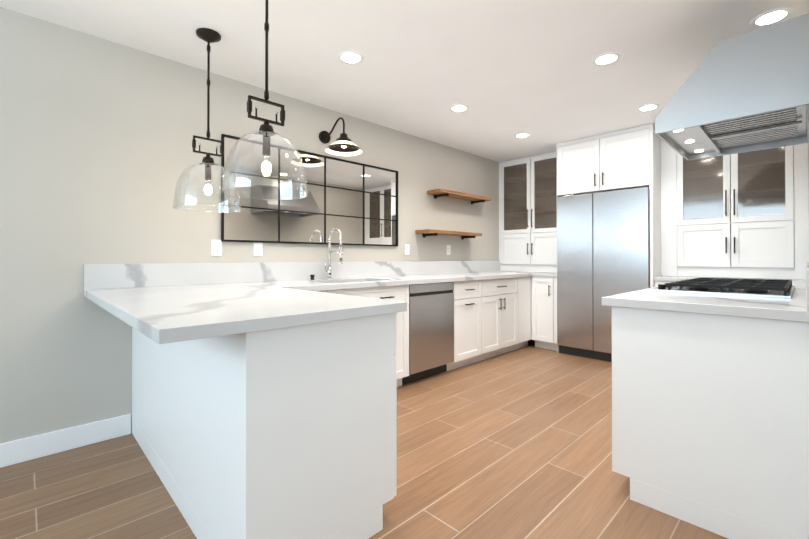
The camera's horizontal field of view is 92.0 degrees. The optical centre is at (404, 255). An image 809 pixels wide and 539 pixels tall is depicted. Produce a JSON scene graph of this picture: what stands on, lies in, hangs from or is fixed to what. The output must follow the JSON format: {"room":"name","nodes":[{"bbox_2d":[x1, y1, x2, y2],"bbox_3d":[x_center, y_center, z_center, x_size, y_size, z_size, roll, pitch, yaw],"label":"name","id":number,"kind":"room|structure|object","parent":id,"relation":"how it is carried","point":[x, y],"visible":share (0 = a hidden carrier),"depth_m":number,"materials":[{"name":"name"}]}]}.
{"room":"kitchen","nodes":[
{"label":"kitchen","id":0,"kind":"room"},
{"bbox_2d":[0,7,498,443],"bbox_3d":[-1.307,-0.093,2.989,8.210,2.440,0.150,0,-1,-44],"label":"wall","id":1,"kind":"structure","parent":0,"point":[98,155],"depth_m":2.40,"materials":[{"name":"paint"}]},
{"bbox_2d":[0,414,130,467],"bbox_3d":[-2.957,1.053,1.260,3.445,0.125,0.014,0,-1,-44],"label":"baseboard","id":2,"kind":"structure","parent":1,"relation":"attached to","point":[33,447],"depth_m":2.23,"materials":[{"name":"white wood"}]},
{"bbox_2d":[211,240,221,255],"bbox_3d":[-1.359,-0.054,2.826,0.072,0.116,0.008,0,-1,-44],"label":"electrical outlet","id":3,"kind":"object","parent":1,"relation":"attached to","point":[216,247],"visible":1,"depth_m":2.82,"materials":[{"name":"white plastic"}]},
{"bbox_2d":[253,242,262,255],"bbox_3d":[-1.139,-0.053,3.040,0.072,0.116,0.009,0,-1,-44],"label":"light switch","id":4,"kind":"object","parent":1,"relation":"attached to","point":[257,249],"visible":0.85,"depth_m":3.04,"materials":[{"name":"white plastic"}]},
{"bbox_2d":[221,134,397,245],"bbox_3d":[-0.702,-0.487,3.459,1.758,0.783,0.023,0,-1,-44],"label":"mirror","id":5,"kind":"object","parent":1,"relation":"attached to","point":[355,203],"visible":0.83,"depth_m":3.37,"materials":[{"name":"clear glass"}]},
{"bbox_2d":[319,117,361,155],"bbox_3d":[-0.555,-1.012,3.305,0.310,0.297,0.454,0,-1,-44],"label":"sconce","id":6,"kind":"object","parent":1,"relation":"attached to","point":[342,145],"visible":1,"depth_m":3.33,"materials":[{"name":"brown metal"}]},
{"bbox_2d":[404,244,409,254],"bbox_3d":[0.027,-0.060,4.176,0.072,0.116,0.008,0,-1,-44],"label":"electrical outlet","id":7,"kind":"object","parent":1,"relation":"attached to","point":[406,249],"visible":1,"depth_m":4.17,"materials":[{"name":"white plastic"}]},
{"bbox_2d":[446,245,450,254],"bbox_3d":[0.525,-0.061,4.661,0.072,0.116,0.008,0,-1,-44],"label":"electrical outlet","id":8,"kind":"object","parent":1,"relation":"attached to","point":[448,249],"visible":1,"depth_m":4.66,"materials":[{"name":"white plastic"}]},
{"bbox_2d":[415,229,481,239],"bbox_3d":[0.538,-0.233,4.542,0.980,0.079,0.199,0,-1,-44],"label":"shelf","id":9,"kind":"object","parent":1,"relation":"attached to","point":[430,232],"visible":1,"depth_m":4.37,"materials":[{"name":"brown wood"}]},
{"bbox_2d":[427,188,490,204],"bbox_3d":[0.678,-0.687,4.681,0.990,0.079,0.199,0,-1,-44],"label":"shelf","id":10,"kind":"object","parent":1,"relation":"attached to","point":[440,192],"visible":1,"depth_m":4.57,"materials":[{"name":"brown wood"}]},
{"bbox_2d":[0,340,727,538],"bbox_3d":[0.785,1.162,0.831,8.210,0.100,6.150,0,-1,-44],"label":"floor","id":11,"kind":"structure","parent":0,"point":[515,444],"depth_m":1.99,"materials":[{"name":"brown wood"}]},
{"bbox_2d":[132,327,159,477],"bbox_3d":[-1.232,0.683,2.425,0.640,0.880,0.751,0,-1,-44],"label":"base cabinet","id":12,"kind":"object","parent":11,"relation":"on","point":[145,351],"depth_m":2.17,"materials":[{"name":"white wood"}]},
{"bbox_2d":[92,285,406,343],"bbox_3d":[-0.711,0.218,1.745,0.912,0.039,1.138,0,-1,-44],"label":"countertop","id":13,"kind":"structure","parent":12,"relation":"on","point":[161,303],"depth_m":1.47,"materials":[{"name":"stone"}]},
{"bbox_2d":[160,342,179,509],"bbox_3d":[-0.883,0.681,2.067,0.640,0.880,0.470,0,-1,-44],"label":"base cabinet","id":14,"kind":"object","parent":11,"relation":"on","point":[169,352],"depth_m":1.82,"materials":[{"name":"white wood"}]},
{"bbox_2d":[180,338,207,538],"bbox_3d":[-0.637,0.679,1.815,0.640,0.880,0.486,0,-1,-44],"label":"base cabinet","id":15,"kind":"object","parent":11,"relation":"on","point":[193,353],"depth_m":1.56,"materials":[{"name":"white wood"}]},
{"bbox_2d":[208,313,396,538],"bbox_3d":[-0.408,0.677,1.579,0.640,0.880,0.423,0,-1,-44],"label":"base cabinet","id":16,"kind":"object","parent":11,"relation":"on","point":[285,433],"depth_m":1.37,"materials":[{"name":"white wood"}]},
{"bbox_2d":[316,285,408,386],"bbox_3d":[-0.598,0.688,3.110,1.221,0.880,0.654,0,-1,-44],"label":"base cabinet","id":17,"kind":"object","parent":11,"relation":"on","point":[398,293],"visible":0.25,"depth_m":3.26,"materials":[{"name":"white wood"}]},
{"bbox_2d":[402,282,453,384],"bbox_3d":[0.045,0.693,3.759,0.600,0.878,0.622,0,-1,-44],"label":"dishwasher","id":18,"kind":"object","parent":11,"relation":"on","point":[431,329],"visible":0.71,"depth_m":3.52,"materials":[{"name":"silver metal"}]},
{"bbox_2d":[447,276,531,370],"bbox_3d":[1.040,0.699,4.705,2.140,0.880,0.654,0,-1,-44],"label":"base cabinet","id":19,"kind":"object","parent":11,"relation":"on","point":[492,317],"visible":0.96,"depth_m":4.20,"materials":[{"name":"white wood"}]},
{"bbox_2d":[84,261,547,300],"bbox_3d":[0.072,0.157,3.762,4.848,0.189,0.660,0,-1,-44],"label":"backsplash","id":20,"kind":"structure","parent":19,"relation":"on","point":[98,278],"depth_m":3.01,"materials":[{"name":"stone"}]},
{"bbox_2d":[310,228,342,279],"bbox_3d":[-0.657,-0.015,3.300,0.217,0.444,0.216,0,-1,-44],"label":"faucet","id":21,"kind":"object","parent":20,"relation":"on","point":[328,271],"visible":1,"depth_m":3.38,"materials":[{"name":"silver metal"}]},
{"bbox_2d":[499,151,556,272],"bbox_3d":[1.761,-0.537,5.209,0.416,1.515,0.951,0,-1,-44],"label":"hutch","id":22,"kind":"object","parent":20,"relation":"on","point":[527,214],"visible":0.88,"depth_m":5.10,"materials":[{"name":"white wood"}]},
{"bbox_2d":[536,272,556,276],"bbox_3d":[1.908,0.240,4.885,0.650,0.039,0.291,0,-1,-44],"label":"countertop","id":23,"kind":"structure","parent":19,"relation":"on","point":[548,274],"depth_m":4.66,"materials":[{"name":"stone"}]},
{"bbox_2d":[531,276,556,350],"bbox_3d":[1.885,0.700,4.888,0.674,0.880,0.331,0,-1,-44],"label":"base cabinet","id":24,"kind":"object","parent":11,"relation":"on","point":[544,312],"visible":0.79,"depth_m":4.69,"materials":[{"name":"white wood"}]},
{"bbox_2d":[557,187,649,361],"bbox_3d":[2.322,0.229,4.420,0.650,1.815,0.930,0,-1,-44],"label":"fridge","id":25,"kind":"object","parent":11,"relation":"on","point":[603,244],"visible":0.71,"depth_m":4.21,"materials":[{"name":"silver metal"}]},
{"bbox_2d":[556,123,660,352],"bbox_3d":[2.335,-0.082,4.418,0.694,2.437,0.974,0,-1,-44],"label":"cabinet","id":26,"kind":"object","parent":11,"relation":"on","point":[629,158],"visible":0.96,"depth_m":4.08,"materials":[{"name":"white wood"}]},
{"bbox_2d":[655,281,674,286],"bbox_3d":[3.055,0.692,3.687,0.674,0.880,1.067,0,-1,-44],"label":"base cabinet","id":27,"kind":"object","parent":11,"relation":"on","point":[659,282],"visible":0.04,"depth_m":3.82,"materials":[{"name":"white wood"}]},
{"bbox_2d":[612,306,808,538],"bbox_3d":[1.395,0.679,1.789,0.517,0.880,0.663,0,-1,-44],"label":"base cabinet","id":28,"kind":"object","parent":11,"relation":"on","point":[710,422],"visible":0.81,"depth_m":1.55,"materials":[{"name":"white wood"}]},
{"bbox_2d":[602,262,808,321],"bbox_3d":[2.172,0.150,2.831,3.138,0.189,1.067,0,-1,-44],"label":"countertop","id":29,"kind":"structure","parent":28,"relation":"on","point":[795,307],"depth_m":1.67,"materials":[{"name":"stone"}]},
{"bbox_2d":[649,277,794,298],"bbox_3d":[1.887,0.177,2.294,0.920,0.048,0.560,0,-1,-44],"label":"cooktop","id":30,"kind":"object","parent":29,"relation":"in","point":[768,288],"visible":1,"depth_m":2.06,"materials":[{"name":"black metal"}]},
{"bbox_2d":[660,138,808,279],"bbox_3d":[3.147,-0.547,3.785,0.416,1.515,1.067,0,-1,-44],"label":"hutch","id":31,"kind":"object","parent":29,"relation":"on","point":[742,215],"visible":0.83,"depth_m":3.61,"materials":[{"name":"white wood"}]},
{"bbox_2d":[0,0,808,161],"bbox_3d":[0.785,-1.378,0.848,8.210,0.100,6.150,0,-1,-44],"label":"ceiling","id":32,"kind":"structure","parent":0,"point":[505,71],"depth_m":2.51,"materials":[{"name":"paint"}]},
{"bbox_2d":[172,28,240,212],"bbox_3d":[-1.168,-0.794,2.327,0.366,1.044,0.366,0,-1,-44],"label":"pendant light","id":33,"kind":"object","parent":32,"relation":"hanging from","point":[208,35],"visible":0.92,"depth_m":2.31,"materials":[{"name":"clear glass"}]},
{"bbox_2d":[222,0,307,199],"bbox_3d":[-0.624,-0.798,1.768,0.366,1.044,0.366,0,-1,-44],"label":"pendant light","id":34,"kind":"object","parent":32,"relation":"hanging from","point":[266,131],"visible":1,"depth_m":1.75,"materials":[{"name":"clear glass"}]},
{"bbox_2d":[338,51,363,64],"bbox_3d":[-0.358,-1.313,2.603,0.174,0.004,0.174,0,-1,-44],"label":"recessed light","id":35,"kind":"object","parent":32,"relation":"in","point":[352,57],"visible":1,"depth_m":2.60,"materials":[{"name":"white"}]},
{"bbox_2d":[450,104,468,111],"bbox_3d":[0.488,-1.307,3.482,0.174,0.004,0.174,0,-1,-44],"label":"recessed light","id":36,"kind":"object","parent":32,"relation":"in","point":[458,108],"visible":1,"depth_m":3.48,"materials":[{"name":"white"}]},
{"bbox_2d":[514,133,530,137],"bbox_3d":[1.283,-1.302,4.257,0.174,0.004,0.174,0,-1,-44],"label":"recessed light","id":37,"kind":"object","parent":32,"relation":"in","point":[523,135],"visible":1,"depth_m":4.25,"materials":[{"name":"white"}]},
{"bbox_2d":[592,52,620,65],"bbox_3d":[1.354,-1.313,2.622,0.174,0.004,0.174,0,-1,-44],"label":"recessed light","id":38,"kind":"object","parent":32,"relation":"in","point":[606,58],"visible":1,"depth_m":2.62,"materials":[{"name":"white"}]},
{"bbox_2d":[637,104,659,111],"bbox_3d":[2.164,-1.307,3.467,0.174,0.004,0.174,0,-1,-44],"label":"recessed light","id":39,"kind":"object","parent":32,"relation":"in","point":[648,107],"visible":1,"depth_m":3.46,"materials":[{"name":"white"}]},
{"bbox_2d":[750,8,792,26],"bbox_3d":[2.034,-1.316,2.168,0.174,0.004,0.174,0,-1,-44],"label":"recessed light","id":40,"kind":"object","parent":32,"relation":"in","point":[771,16],"visible":1,"depth_m":2.16,"materials":[{"name":"white"}]},
{"bbox_3d":[2.315,-0.099,2.050,4.030,2.440,0.250,0,-1,-44],"label":"wall","id":41,"kind":"structure","parent":0,"visible":0},
{"bbox_2d":[655,13,808,160],"bbox_3d":[1.896,-0.871,2.241,0.850,0.405,0.598,0,-1,-44],"label":"range hood","id":42,"kind":"object","parent":41,"relation":"attached to","point":[745,92],"visible":1,"depth_m":1.96,"materials":[{"name":"silver metal"}]}
]}

